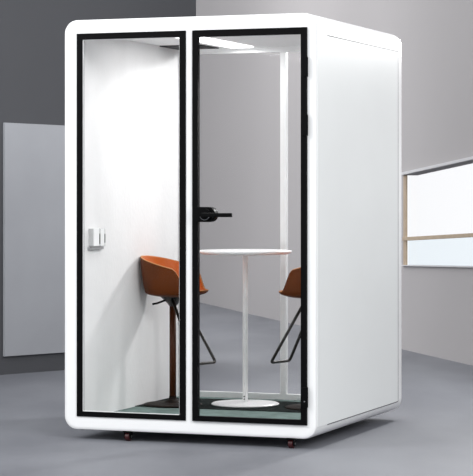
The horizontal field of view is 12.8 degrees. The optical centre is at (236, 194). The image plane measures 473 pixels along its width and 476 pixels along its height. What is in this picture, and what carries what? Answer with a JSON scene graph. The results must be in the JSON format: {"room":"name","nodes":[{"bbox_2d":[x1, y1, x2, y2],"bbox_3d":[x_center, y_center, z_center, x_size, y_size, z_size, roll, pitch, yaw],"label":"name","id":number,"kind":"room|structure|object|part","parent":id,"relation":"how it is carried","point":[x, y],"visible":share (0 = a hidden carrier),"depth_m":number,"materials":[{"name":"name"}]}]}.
{"room":"office","nodes":[
{"label":"office","id":0,"kind":"room"},
{"bbox_2d":[0,0,195,374],"bbox_3d":[-4.267,-0.723,12.595,10.930,4.000,0.250,0,0,-45],"label":"wall","id":1,"kind":"structure","parent":0,"point":[32,32],"depth_m":15.25,"materials":[{"name":"grey paint"}]},
{"bbox_2d":[3,123,64,355],"bbox_3d":[-1.254,0.316,15.414,1.123,1.660,0.021,0,0,-45],"label":"board","id":2,"kind":"object","parent":1,"relation":"attached to","point":[33,154],"visible":0.57,"depth_m":15.20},
{"bbox_2d":[0,302,472,475],"bbox_3d":[0.000,1.327,15.500,28.000,0.100,37.000,0,0,0],"label":"floor","id":3,"kind":"structure","parent":0,"point":[430,432],"depth_m":11.28,"materials":[{"name":"grey concrete"}]},
{"bbox_2d":[65,13,400,447],"bbox_3d":[0.007,0.181,11.523,1.394,2.192,1.620,0,0,21],"label":"booth","id":4,"kind":"object","parent":3,"relation":"on","point":[132,86],"visible":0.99,"depth_m":11.28,"materials":[{"name":"white paint"}]},
{"bbox_2d":[89,228,104,246],"bbox_3d":[-0.748,0.227,11.336,0.026,0.096,0.160,0,0,21],"label":"power outlet","id":5,"kind":"object","parent":4,"relation":"attached to","point":[96,235],"depth_m":11.31,"materials":[{"name":"white plastic"}]},
{"bbox_2d":[140,255,215,407],"bbox_3d":[-0.333,0.761,11.896,0.428,0.840,0.394,0,0,37],"label":"bar stool","id":6,"kind":"object","parent":4,"relation":"on","point":[160,275],"visible":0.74,"depth_m":11.85,"materials":[{"name":"orange plastic"}]},
{"bbox_3d":[-0.419,0.596,11.865,0.117,0.042,0.016,0,0,-30],"label":"height lever","id":7,"kind":"part","parent":6,"relation":"part of","materials":[{"name":"black metal"}]},
{"bbox_2d":[160,45,218,49],"bbox_3d":[-0.273,-0.857,12.248,0.260,0.007,0.270,0,0,21],"label":"vent","id":8,"kind":"object","parent":4,"relation":"attached to","point":[162,47],"depth_m":12.23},
{"bbox_3d":[-0.247,0.155,10.849,1.302,2.051,0.030,0,0,21],"label":"frame","id":9,"kind":"part","parent":4,"relation":"part of","materials":[{"name":"white paint"}]},
{"bbox_3d":[-0.157,0.100,10.792,0.123,0.077,0.047,0,0,21],"label":"door handle","id":10,"kind":"part","parent":4,"relation":"part of","materials":[{"name":"black metal"}]},
{"bbox_3d":[0.020,-0.867,11.559,1.322,0.016,1.454,0,0,21],"label":"ceiling panel","id":11,"kind":"part","parent":4,"relation":"part of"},
{"bbox_3d":[-0.105,0.100,10.724,0.184,0.060,0.046,0,0,21],"label":"lever","id":12,"kind":"part","parent":4,"relation":"part of","materials":[{"name":"black metal"}]},
{"bbox_2d":[178,37,252,47],"bbox_3d":[-0.155,-0.856,11.744,0.135,0.009,1.070,0,0,21],"label":"ceiling light","id":13,"kind":"object","parent":4,"relation":"on","point":[207,40],"depth_m":11.88,"materials":[{"name":"white plastic"}]},
{"bbox_2d":[200,249,291,407],"bbox_3d":[0.050,0.746,11.939,0.528,0.870,0.528,0,0,21],"label":"bar table","id":14,"kind":"object","parent":4,"relation":"on","point":[245,402],"visible":0.97,"depth_m":11.92,"materials":[{"name":"white metal"}]},
{"bbox_3d":[0.067,0.157,10.717,0.617,1.995,0.028,0,0,21],"label":"glass door","id":15,"kind":"part","parent":4,"relation":"part of","materials":[{"name":"clear glass"}]},
{"bbox_3d":[0.282,0.161,12.258,1.326,2.068,0.040,0,0,21],"label":"frame","id":16,"kind":"part","parent":4,"relation":"part of","materials":[{"name":"white paint"}]},
{"bbox_2d":[270,267,300,409],"bbox_3d":[0.409,0.761,11.756,0.428,0.840,0.394,0,0,37],"label":"bar stool","id":17,"kind":"object","parent":4,"relation":"on","point":[292,288],"visible":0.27,"depth_m":11.64,"materials":[{"name":"orange plastic"}]},
{"bbox_3d":[0.654,0.178,11.282,0.012,1.974,1.435,0,0,21],"label":"panel","id":18,"kind":"part","parent":4,"relation":"part of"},
{"bbox_2d":[196,0,472,365],"bbox_3d":[0.970,-0.723,19.471,0.124,4.000,22.500,0,0,-13],"label":"wall","id":19,"kind":"structure","parent":0,"point":[240,93],"depth_m":20.82,"materials":[{"name":"grey paint"}]},
{"bbox_2d":[401,156,472,267],"bbox_3d":[1.896,0.071,15.328,0.081,1.030,4.410,0,0,-13],"label":"window","id":20,"kind":"structure","parent":19,"relation":"in","point":[405,238],"depth_m":17.14,"materials":[{"name":"beige wood"}]},
{"bbox_3d":[1.393,0.208,17.439,0.014,0.740,0.070,0,0,-13],"label":"post","id":21,"kind":"part","parent":20,"relation":"part of","materials":[{"name":"beige wood"}]},
{"bbox_3d":[1.905,0.280,15.331,0.060,0.194,4.410,0,0,-13],"label":"transom rail","id":22,"kind":"part","parent":20,"relation":"part of","materials":[{"name":"beige wood"}]}
]}

